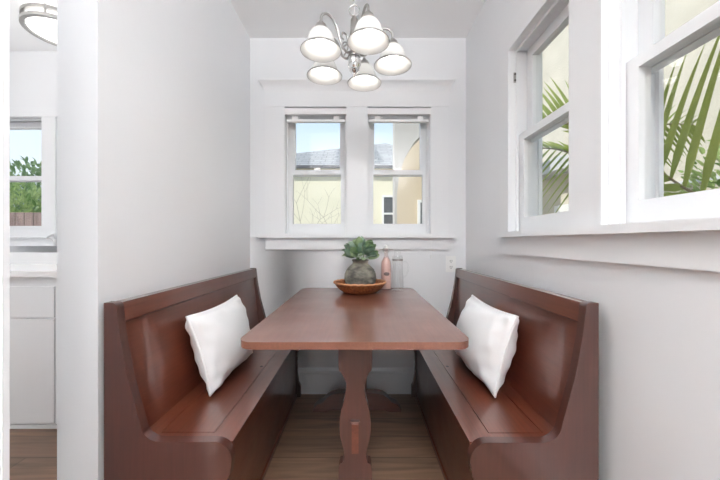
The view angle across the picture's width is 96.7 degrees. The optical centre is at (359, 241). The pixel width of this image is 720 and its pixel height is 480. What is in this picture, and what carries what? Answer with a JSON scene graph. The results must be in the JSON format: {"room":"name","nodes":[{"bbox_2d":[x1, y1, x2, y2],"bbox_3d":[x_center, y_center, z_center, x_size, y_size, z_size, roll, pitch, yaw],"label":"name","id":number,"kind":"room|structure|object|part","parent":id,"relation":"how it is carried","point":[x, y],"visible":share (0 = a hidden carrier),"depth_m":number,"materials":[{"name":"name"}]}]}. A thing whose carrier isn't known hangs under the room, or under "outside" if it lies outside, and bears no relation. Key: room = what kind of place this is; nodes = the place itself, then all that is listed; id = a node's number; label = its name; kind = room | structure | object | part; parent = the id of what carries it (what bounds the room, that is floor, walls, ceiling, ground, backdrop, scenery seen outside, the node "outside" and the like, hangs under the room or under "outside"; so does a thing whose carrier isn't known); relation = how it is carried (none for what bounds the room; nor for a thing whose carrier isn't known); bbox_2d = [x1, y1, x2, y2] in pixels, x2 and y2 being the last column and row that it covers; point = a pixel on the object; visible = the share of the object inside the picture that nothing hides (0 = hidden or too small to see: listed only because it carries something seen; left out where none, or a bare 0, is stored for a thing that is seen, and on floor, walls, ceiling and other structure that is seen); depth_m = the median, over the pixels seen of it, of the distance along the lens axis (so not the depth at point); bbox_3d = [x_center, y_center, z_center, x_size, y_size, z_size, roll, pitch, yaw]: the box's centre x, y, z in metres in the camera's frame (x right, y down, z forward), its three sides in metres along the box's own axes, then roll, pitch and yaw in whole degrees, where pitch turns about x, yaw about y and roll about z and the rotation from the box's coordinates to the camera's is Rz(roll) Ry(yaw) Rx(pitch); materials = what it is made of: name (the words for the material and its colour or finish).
{"room":"dining room","nodes":[
{"label":"dining room","id":0,"kind":"room"},
{"bbox_2d":[10,51,56,251],"bbox_3d":[-2.104,-0.190,2.525,2.391,2.540,0.150,0,0,0],"label":"wall","id":1,"kind":"structure","parent":0,"point":[33,74],"depth_m":2.45,"materials":[{"name":"white paint"}]},
{"bbox_2d":[10,118,40,233],"bbox_3d":[-2.658,-0.490,2.529,0.485,0.940,0.158,0,0,0],"label":"window","id":2,"kind":"structure","parent":1,"relation":"in","point":[15,123],"depth_m":2.50,"materials":[{"name":"white paint"}]},
{"bbox_3d":[-2.658,-0.716,2.555,0.469,0.472,0.034,0,0,0],"label":"sash","id":3,"kind":"part","parent":2,"relation":"part of","materials":[{"name":"white paint"}]},
{"bbox_3d":[-2.658,-0.275,2.514,0.469,0.481,0.036,0,0,0],"label":"sash","id":4,"kind":"part","parent":2,"relation":"part of","materials":[{"name":"white paint"}]},
{"bbox_3d":[-2.658,-0.490,2.529,0.485,0.940,0.158,0,0,0],"label":"frame","id":5,"kind":"part","parent":2,"relation":"part of","materials":[{"name":"white paint"}]},
{"bbox_2d":[10,107,56,245],"bbox_3d":[-2.658,-0.495,2.447,0.745,1.050,0.095,0,0,0],"label":"trim","id":6,"kind":"structure","parent":1,"relation":"attached to","point":[48,115],"depth_m":2.43,"materials":[{"name":"white paint"}]},
{"bbox_3d":[-2.658,-0.985,2.437,0.745,0.070,0.026,0,0,0],"label":"head casing","id":7,"kind":"part","parent":6,"relation":"part of","materials":[{"name":"white paint"}]},
{"bbox_3d":[-2.367,-0.510,2.440,0.104,0.900,0.020,0,0,0],"label":"casing","id":8,"kind":"part","parent":6,"relation":"part of","materials":[{"name":"white paint"}]},
{"bbox_2d":[46,233,54,245],"bbox_3d":[-2.307,-0.017,2.389,0.050,0.096,0.018,0,0,-38],"label":"faucet","id":9,"kind":"object","parent":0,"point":[48,236],"visible":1,"depth_m":2.39,"materials":[{"name":"silver metal"}]},
{"bbox_2d":[57,0,249,479],"bbox_3d":[-0.848,-0.190,1.705,0.123,2.540,1.490,0,0,0],"label":"wall","id":10,"kind":"structure","parent":0,"point":[153,96],"depth_m":1.11,"materials":[{"name":"white paint"}]},
{"bbox_2d":[10,394,443,479],"bbox_3d":[-1.272,1.140,-0.050,4.357,0.120,5.300,0,0,0],"label":"floor","id":11,"kind":"structure","parent":0,"point":[309,447],"depth_m":1.67,"materials":[{"name":"brown wood"}]},
{"bbox_2d":[10,277,56,428],"bbox_3d":[-2.095,0.641,2.142,2.369,0.878,0.593,0,0,0],"label":"base cabinet","id":12,"kind":"object","parent":11,"relation":"on","point":[33,300],"visible":0.33,"depth_m":1.84,"materials":[{"name":"white paint"}]},
{"bbox_3d":[-2.200,0.346,1.853,0.870,0.177,0.016,0,0,0],"label":"drawer","id":13,"kind":"part","parent":12,"relation":"part of","materials":[{"name":"white paint"}]},
{"bbox_3d":[-2.200,0.745,1.853,0.870,0.600,0.016,0,0,0],"label":"door","id":14,"kind":"part","parent":12,"relation":"part of","materials":[{"name":"white paint"}]},
{"bbox_2d":[10,252,56,276],"bbox_3d":[-2.095,0.141,2.139,2.369,0.121,0.621,0,0,0],"label":"countertop","id":15,"kind":"structure","parent":12,"relation":"on","point":[22,264],"depth_m":2.39,"materials":[{"name":"white stone"}]},
{"bbox_3d":[-1.353,0.346,1.853,0.805,0.177,0.016,0,0,0],"label":"drawer","id":16,"kind":"part","parent":12,"relation":"part of","materials":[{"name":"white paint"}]},
{"bbox_3d":[-1.353,0.745,1.853,0.805,0.600,0.016,0,0,0],"label":"door","id":17,"kind":"part","parent":12,"relation":"part of","materials":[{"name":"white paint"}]},
{"bbox_2d":[104,268,300,479],"bbox_3d":[-0.575,0.631,1.606,0.382,0.898,1.298,0,0,0],"label":"bench","id":18,"kind":"object","parent":11,"relation":"on","point":[162,422],"visible":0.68,"depth_m":1.13,"materials":[{"name":"brown wood"}]},
{"bbox_3d":[-0.575,0.631,0.972,0.382,0.898,0.030,0,0,0],"label":"panel","id":19,"kind":"part","parent":18,"relation":"part of","materials":[{"name":"brown wood"}]},
{"bbox_3d":[-0.745,0.214,1.606,0.042,0.059,1.238,0,0,0],"label":"rail","id":20,"kind":"part","parent":18,"relation":"part of","materials":[{"name":"brown wood"}]},
{"bbox_3d":[-0.723,0.446,1.606,0.057,0.389,1.238,0,0,0],"label":"backrest panel","id":21,"kind":"part","parent":18,"relation":"part of","materials":[{"name":"brown wood"}]},
{"bbox_2d":[185,295,252,396],"bbox_3d":[-0.621,0.443,1.479,0.181,0.326,0.538,0,0,0],"label":"cushion","id":22,"kind":"object","parent":18,"relation":"on","point":[215,334],"visible":0.92,"depth_m":1.31,"materials":[{"name":"white fabric"}]},
{"bbox_3d":[-0.556,0.625,1.583,0.171,0.022,1.097,0,0,0],"label":"seat lid","id":23,"kind":"part","parent":18,"relation":"part of","materials":[{"name":"brown wood"}]},
{"bbox_3d":[-0.544,0.625,1.606,0.304,0.022,1.238,0,0,0],"label":"seat","id":24,"kind":"part","parent":18,"relation":"part of","materials":[{"name":"brown wood"}]},
{"bbox_3d":[-0.575,0.631,2.240,0.382,0.898,0.030,0,0,0],"label":"panel","id":25,"kind":"part","parent":18,"relation":"part of","materials":[{"name":"brown wood"}]},
{"bbox_3d":[-0.444,1.069,1.606,0.009,0.022,1.238,0,0,0],"label":"moulding","id":26,"kind":"part","parent":18,"relation":"part of","materials":[{"name":"brown wood"}]},
{"bbox_2d":[241,288,468,479],"bbox_3d":[-0.018,0.700,1.629,0.761,0.760,1.214,0,0,0],"label":"dining table","id":27,"kind":"object","parent":11,"relation":"on","point":[353,325],"visible":0.99,"depth_m":1.17,"materials":[{"name":"brown wood"}]},
{"bbox_3d":[-0.018,0.662,1.186,0.123,0.636,0.042,0,0,0],"label":"leg","id":28,"kind":"part","parent":27,"relation":"part of","materials":[{"name":"brown wood"}]},
{"bbox_2d":[333,279,386,294],"bbox_3d":[0.000,0.283,2.030,0.338,0.074,0.338,0,0,0],"label":"bowl","id":29,"kind":"object","parent":27,"relation":"on","point":[361,289],"visible":0.86,"depth_m":1.91,"materials":[{"name":"wood"}]},
{"bbox_2d":[344,259,375,284],"bbox_3d":[0.002,0.208,2.030,0.202,0.196,0.202,0,0,0],"label":"vase","id":30,"kind":"object","parent":29,"relation":"in","point":[360,271],"visible":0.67,"depth_m":1.96,"materials":[{"name":"ceramic"}]},
{"bbox_2d":[342,236,378,259],"bbox_3d":[0.002,0.088,2.026,0.247,0.257,0.238,0,0,0],"label":"greenery","id":31,"kind":"object","parent":30,"relation":"in","point":[357,246],"visible":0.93,"depth_m":1.98,"materials":[{"name":"green plant"}]},
{"bbox_2d":[381,245,390,288],"bbox_3d":[0.180,0.168,2.152,0.081,0.303,0.073,0,0,33],"label":"bottle","id":32,"kind":"object","parent":27,"relation":"on","point":[386,264],"visible":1,"depth_m":2.13,"materials":[{"name":"pink glass"}]},
{"bbox_2d":[411,268,598,479],"bbox_3d":[0.520,0.631,1.604,0.382,0.898,1.302,0,0,0],"label":"bench","id":33,"kind":"object","parent":11,"relation":"on","point":[542,423],"visible":0.72,"depth_m":1.11,"materials":[{"name":"brown wood"}]},
{"bbox_3d":[0.389,1.069,1.604,0.009,0.022,1.242,0,0,0],"label":"moulding","id":34,"kind":"part","parent":33,"relation":"part of","materials":[{"name":"brown wood"}]},
{"bbox_3d":[0.520,0.631,2.240,0.382,0.898,0.030,0,0,0],"label":"panel","id":35,"kind":"part","parent":33,"relation":"part of","materials":[{"name":"brown wood"}]},
{"bbox_3d":[0.489,0.625,1.604,0.304,0.022,1.242,0,0,0],"label":"seat","id":36,"kind":"part","parent":33,"relation":"part of","materials":[{"name":"brown wood"}]},
{"bbox_2d":[455,295,518,397],"bbox_3d":[0.563,0.443,1.473,0.193,0.326,0.529,0,0,0],"label":"cushion","id":37,"kind":"object","parent":33,"relation":"on","point":[492,333],"visible":0.92,"depth_m":1.29,"materials":[{"name":"white fabric"}]},
{"bbox_3d":[0.501,0.625,1.581,0.171,0.022,1.101,0,0,0],"label":"seat lid","id":38,"kind":"part","parent":33,"relation":"part of","materials":[{"name":"brown wood"}]},
{"bbox_3d":[0.667,0.446,1.604,0.057,0.389,1.242,0,0,0],"label":"backrest panel","id":39,"kind":"part","parent":33,"relation":"part of","materials":[{"name":"brown wood"}]},
{"bbox_3d":[0.690,0.214,1.604,0.042,0.059,1.242,0,0,0],"label":"rail","id":40,"kind":"part","parent":33,"relation":"part of","materials":[{"name":"brown wood"}]},
{"bbox_3d":[0.520,0.631,0.968,0.382,0.898,0.030,0,0,0],"label":"panel","id":41,"kind":"part","parent":33,"relation":"part of","materials":[{"name":"brown wood"}]},
{"bbox_2d":[10,0,484,50],"bbox_3d":[-1.272,-1.520,-0.050,4.357,0.120,5.300,0,0,0],"label":"ceiling","id":42,"kind":"structure","parent":0,"point":[260,18],"depth_m":2.07,"materials":[{"name":"white paint"}]},
{"bbox_2d":[19,1,56,45],"bbox_3d":[-1.965,-1.410,2.110,0.390,0.100,0.390,0,0,0],"label":"ceiling light","id":43,"kind":"object","parent":42,"relation":"attached to","point":[38,18],"visible":0.44,"depth_m":1.97,"materials":[{"name":"white glass"}]},
{"bbox_2d":[300,0,411,91],"bbox_3d":[-0.010,-1.116,1.501,0.523,0.688,0.539,0,0,0],"label":"chandelier","id":44,"kind":"object","parent":42,"relation":"hanging from","point":[367,36],"visible":1,"depth_m":1.46,"materials":[{"name":"white glass"}]},
{"bbox_3d":[-0.170,-0.875,1.389,0.174,0.094,0.174,0,0,0],"label":"lamp shade","id":45,"kind":"part","parent":44,"relation":"part of","materials":[{"name":"white glass"}]},
{"bbox_3d":[-0.170,-0.871,1.389,0.054,0.086,0.054,0,0,0],"label":"bulb","id":46,"kind":"part","parent":44,"relation":"part of","materials":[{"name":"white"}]},
{"bbox_3d":[-0.177,-0.875,1.601,0.174,0.094,0.174,0,0,0],"label":"lamp shade","id":47,"kind":"part","parent":44,"relation":"part of","materials":[{"name":"white glass"}]},
{"bbox_3d":[-0.177,-0.871,1.601,0.054,0.086,0.054,0,0,0],"label":"bulb","id":48,"kind":"part","parent":44,"relation":"part of","materials":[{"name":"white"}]},
{"bbox_3d":[-0.107,-0.939,1.438,0.171,0.140,0.011,0,0,-38],"label":"arm","id":49,"kind":"part","parent":44,"relation":"part of","materials":[{"name":"silver metal"}]},
{"bbox_3d":[-0.111,-0.939,1.557,0.171,0.140,0.011,0,0,34],"label":"arm","id":50,"kind":"part","parent":44,"relation":"part of","materials":[{"name":"silver metal"}]},
{"bbox_3d":[0.023,-0.875,1.674,0.174,0.094,0.174,0,0,0],"label":"lamp shade","id":51,"kind":"part","parent":44,"relation":"part of","materials":[{"name":"white glass"}]},
{"bbox_3d":[0.023,-0.871,1.674,0.054,0.086,0.054,0,0,0],"label":"bulb","id":52,"kind":"part","parent":44,"relation":"part of","materials":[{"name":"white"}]},
{"bbox_3d":[0.008,-0.939,1.405,0.011,0.140,0.171,0,0,-20],"label":"arm","id":53,"kind":"part","parent":44,"relation":"part of","materials":[{"name":"silver metal"}]},
{"bbox_3d":[0.035,-0.875,1.330,0.174,0.094,0.174,0,0,0],"label":"lamp shade","id":54,"kind":"part","parent":44,"relation":"part of","materials":[{"name":"white glass"}]},
{"bbox_3d":[0.035,-0.871,1.330,0.054,0.086,0.054,0,0,0],"label":"bulb","id":55,"kind":"part","parent":44,"relation":"part of","materials":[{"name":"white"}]},
{"bbox_3d":[0.074,-0.939,1.504,0.171,0.140,0.011,0,0,-2],"label":"arm","id":56,"kind":"part","parent":44,"relation":"part of","materials":[{"name":"silver metal"}]},
{"bbox_3d":[0.154,-0.875,1.506,0.174,0.094,0.174,0,0,0],"label":"lamp shade","id":57,"kind":"part","parent":44,"relation":"part of","materials":[{"name":"white glass"}]},
{"bbox_3d":[0.154,-0.871,1.506,0.054,0.086,0.054,0,0,0],"label":"bulb","id":58,"kind":"part","parent":44,"relation":"part of","materials":[{"name":"white glass"}]},
{"bbox_2d":[250,38,465,367],"bbox_3d":[-0.076,-0.190,2.370,1.666,2.540,0.160,0,0,0],"label":"wall","id":59,"kind":"structure","parent":0,"point":[281,274],"depth_m":2.29,"materials":[{"name":"white paint"}]},
{"bbox_2d":[285,115,344,233],"bbox_3d":[-0.315,-0.495,2.369,0.444,0.920,0.158,0,0,0],"label":"window","id":60,"kind":"structure","parent":59,"relation":"in","point":[291,172],"depth_m":2.34,"materials":[{"name":"white paint"}]},
{"bbox_3d":[-0.315,-0.495,2.369,0.444,0.920,0.158,0,0,0],"label":"frame","id":61,"kind":"part","parent":60,"relation":"part of","materials":[{"name":"white paint"}]},
{"bbox_2d":[285,108,345,258],"bbox_3d":[-0.315,-0.415,2.268,0.436,1.060,0.088,0,0,0],"label":"window blind","id":62,"kind":"object","parent":60,"relation":"attached to","point":[294,115],"visible":0.87,"depth_m":2.27,"materials":[{"name":"white plastic"}]},
{"bbox_3d":[-0.315,-0.865,2.293,0.416,0.016,0.031,0,0,0],"label":"rail","id":63,"kind":"part","parent":62,"relation":"part of","materials":[{"name":"white plastic"}]},
{"bbox_3d":[-0.103,-0.404,2.243,0.008,1.038,0.037,0,0,0],"label":"pull cord","id":64,"kind":"part","parent":62,"relation":"part of","materials":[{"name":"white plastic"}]},
{"bbox_3d":[-0.315,-0.719,2.395,0.428,0.456,0.034,0,0,0],"label":"sash","id":65,"kind":"part","parent":60,"relation":"part of","materials":[{"name":"white paint"}]},
{"bbox_3d":[-0.315,-0.287,2.354,0.428,0.477,0.036,0,0,0],"label":"sash","id":66,"kind":"part","parent":60,"relation":"part of","materials":[{"name":"white paint"}]},
{"bbox_2d":[298,368,413,393],"bbox_3d":[-0.015,0.990,2.278,1.543,0.180,0.024,0,0,0],"label":"baseboard","id":67,"kind":"structure","parent":59,"relation":"attached to","point":[312,380],"depth_m":2.27,"materials":[{"name":"white paint"}]},
{"bbox_2d":[257,78,455,249],"bbox_3d":[-0.023,-0.544,2.281,1.383,1.196,0.107,0,0,0],"label":"trim","id":68,"kind":"structure","parent":59,"relation":"attached to","point":[280,94],"depth_m":2.27,"materials":[{"name":"white paint"}]},
{"bbox_3d":[-0.603,-0.503,2.279,0.139,0.912,0.022,0,0,0],"label":"casing","id":69,"kind":"part","parent":68,"relation":"part of","materials":[{"name":"white paint"}]},
{"bbox_3d":[-0.023,-1.020,2.277,1.307,0.122,0.025,0,0,0],"label":"head casing","id":70,"kind":"part","parent":68,"relation":"part of","materials":[{"name":"white paint"}]},
{"bbox_3d":[-0.023,-1.106,2.259,1.383,0.072,0.062,0,0,0],"label":"crown","id":71,"kind":"part","parent":68,"relation":"part of","materials":[{"name":"white paint"}]},
{"bbox_3d":[0.564,-0.503,2.279,0.125,0.912,0.022,0,0,0],"label":"casing","id":72,"kind":"part","parent":68,"relation":"part of","materials":[{"name":"white paint"}]},
{"bbox_2d":[367,109,429,233],"bbox_3d":[0.277,-0.495,2.369,0.454,0.920,0.158,0,0,0],"label":"window","id":73,"kind":"structure","parent":59,"relation":"in","point":[424,172],"depth_m":2.34,"materials":[{"name":"white paint"}]},
{"bbox_3d":[0.277,-0.719,2.395,0.438,0.456,0.034,0,0,0],"label":"sash","id":74,"kind":"part","parent":73,"relation":"part of","materials":[{"name":"white paint"}]},
{"bbox_3d":[0.277,-0.287,2.354,0.438,0.477,0.036,0,0,0],"label":"sash","id":75,"kind":"part","parent":73,"relation":"part of","materials":[{"name":"white paint"}]},
{"bbox_2d":[368,108,431,258],"bbox_3d":[0.277,-0.415,2.268,0.446,1.060,0.088,0,0,0],"label":"window blind","id":76,"kind":"object","parent":73,"relation":"attached to","point":[376,115],"visible":1,"depth_m":2.28,"materials":[{"name":"white plastic"}]},
{"bbox_3d":[0.277,-0.865,2.293,0.426,0.016,0.031,0,0,0],"label":"rail","id":77,"kind":"part","parent":76,"relation":"part of","materials":[{"name":"white plastic"}]},
{"bbox_2d":[446,256,455,271],"bbox_3d":[0.649,0.157,2.285,0.070,0.116,0.010,0,0,0],"label":"wall outlet","id":78,"kind":"object","parent":59,"relation":"attached to","point":[450,260],"visible":1,"depth_m":2.28,"materials":[{"name":"white plastic"}]},
{"bbox_2d":[466,0,719,479],"bbox_3d":[0.842,-0.190,-0.125,0.170,2.540,5.150,0,0,0],"label":"wall","id":79,"kind":"structure","parent":0,"point":[659,327],"depth_m":0.90,"materials":[{"name":"white paint"}]},
{"bbox_2d":[509,0,568,230],"bbox_3d":[0.836,-0.500,1.379,0.158,0.950,0.494,0,0,0],"label":"window","id":80,"kind":"structure","parent":79,"relation":"in","point":[527,127],"depth_m":1.59,"materials":[{"name":"white paint"}]},
{"bbox_3d":[0.821,-0.289,1.379,0.036,0.501,0.478,0,0,0],"label":"sash","id":81,"kind":"part","parent":80,"relation":"part of","materials":[{"name":"white paint"}]},
{"bbox_3d":[0.862,-0.736,1.379,0.034,0.462,0.478,0,0,0],"label":"sash","id":82,"kind":"part","parent":80,"relation":"part of","materials":[{"name":"white paint"}]},
{"bbox_2d":[496,0,719,271],"bbox_3d":[0.754,-0.514,1.025,0.095,1.151,1.390,0,0,0],"label":"trim","id":83,"kind":"structure","parent":79,"relation":"attached to","point":[694,243],"depth_m":1.02,"materials":[{"name":"white paint"}]},
{"bbox_3d":[0.756,-0.512,1.669,0.010,0.925,0.093,0,0,0],"label":"casing","id":84,"kind":"part","parent":83,"relation":"part of","materials":[{"name":"white paint"}]},
{"bbox_3d":[0.755,-1.030,1.040,0.011,0.120,1.360,0,0,0],"label":"head casing","id":85,"kind":"part","parent":83,"relation":"part of","materials":[{"name":"white paint"}]},
{"bbox_2d":[608,0,719,223],"bbox_3d":[0.836,-0.500,0.733,0.158,0.950,0.494,0,0,0],"label":"window","id":86,"kind":"structure","parent":79,"relation":"in","point":[639,50],"depth_m":0.94,"materials":[{"name":"white paint"}]},
{"bbox_3d":[0.836,-0.500,0.733,0.158,0.950,0.494,0,0,0],"label":"frame","id":87,"kind":"part","parent":86,"relation":"part of","materials":[{"name":"white paint"}]},
{"bbox_3d":[0.862,-0.736,0.733,0.034,0.462,0.478,0,0,0],"label":"sash","id":88,"kind":"part","parent":86,"relation":"part of","materials":[{"name":"white paint"}]},
{"bbox_3d":[-1.136,-0.190,0.524,0.928,2.540,0.128,0,0,0],"label":"wall","id":89,"kind":"structure","parent":0,"visible":0},
{"bbox_2d":[0,0,9,479],"bbox_3d":[-0.709,-0.190,0.520,0.103,2.540,0.160,0,0,0],"label":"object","id":90,"kind":"structure","parent":89,"relation":"attached to","point":[4,4],"depth_m":0.59,"materials":[{"name":"white paint"}]},
{"label":"outside","id":91,"kind":"structure","parent":0,"visible":0},
{"bbox_3d":[0.000,1.480,0.000,60.000,0.200,60.000,0,0,0],"label":"ground","id":92,"kind":"structure","parent":91,"visible":0},
{"bbox_2d":[10,182,40,211],"bbox_3d":[-7.286,0.045,6.592,2.764,2.687,1.831,0,0,0],"label":"shrub","id":93,"kind":"object","parent":92,"relation":"on","point":[32,189],"visible":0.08,"depth_m":6.44,"materials":[{"name":"green plant"}]},
{"bbox_2d":[10,156,40,211],"bbox_3d":[-8.277,-0.441,8.592,5.532,3.657,2.707,0,0,0],"label":"tree","id":94,"kind":"object","parent":92,"relation":"on","point":[16,163],"visible":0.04,"depth_m":8.06,"materials":[{"name":"green plant"}]},
{"bbox_2d":[10,212,40,225],"bbox_3d":[-7.750,0.450,5.240,8.500,1.860,0.080,0,0,0],"label":"fence","id":95,"kind":"object","parent":92,"relation":"on","point":[16,218],"visible":0.02,"depth_m":5.20,"materials":[{"name":"brown wood"}]},
{"bbox_2d":[294,177,337,223],"bbox_3d":[-1.239,-0.269,7.301,1.886,3.300,0.599,0,0,-11],"label":"bare shrub","id":96,"kind":"object","parent":92,"relation":"on","point":[301,177],"visible":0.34,"depth_m":7.42,"materials":[{"name":"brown plant"}]},
{"bbox_2d":[294,143,392,223],"bbox_3d":[-0.900,-0.855,11.150,6.800,4.470,6.700,0,0,0],"label":"house","id":97,"kind":"structure","parent":92,"relation":"on","point":[317,188],"depth_m":8.00,"materials":[{"name":"beige paint"}]},
{"bbox_3d":[0.900,-0.490,7.987,0.660,1.300,0.015,0,0,0],"label":"pane","id":98,"kind":"part","parent":97,"relation":"part of","materials":[{"name":"grey glass"}]},
{"bbox_2d":[393,123,421,223],"bbox_3d":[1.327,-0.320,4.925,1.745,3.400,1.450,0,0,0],"label":"neighboring building","id":99,"kind":"structure","parent":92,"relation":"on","point":[407,191],"depth_m":5.50,"materials":[{"name":"beige paint"}]},
{"bbox_3d":[1.292,-0.070,5.487,0.575,1.260,0.015,0,0,0],"label":"pane","id":100,"kind":"part","parent":99,"relation":"part of","materials":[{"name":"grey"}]},
{"bbox_2d":[542,77,704,212],"bbox_3d":[1.934,-0.020,2.602,1.501,2.807,0.596,0,0,26],"label":"palm","id":101,"kind":"object","parent":92,"relation":"on","point":[554,146],"visible":0.12,"depth_m":2.69,"materials":[{"name":"green plant"}]},
{"bbox_2d":[542,0,719,214],"bbox_3d":[3.010,-1.370,2.000,0.580,5.500,10.000,0,0,0],"label":"wall","id":102,"kind":"structure","parent":92,"relation":"on","point":[555,57],"depth_m":3.09,"materials":[{"name":"paint"}]},
{"bbox_2d":[664,35,719,195],"bbox_3d":[1.660,0.068,0.578,0.406,2.634,2.124,0,0,-11],"label":"palm","id":103,"kind":"object","parent":92,"relation":"on","point":[710,159],"visible":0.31,"depth_m":1.33,"materials":[{"name":"green plant"}]},
{"bbox_2d":[664,140,719,192],"bbox_3d":[2.552,0.276,2.051,0.778,2.217,1.248,0,0,0],"label":"shrub","id":104,"kind":"object","parent":92,"relation":"on","point":[711,184],"visible":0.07,"depth_m":2.20,"materials":[{"name":"green plant"}]}
]}

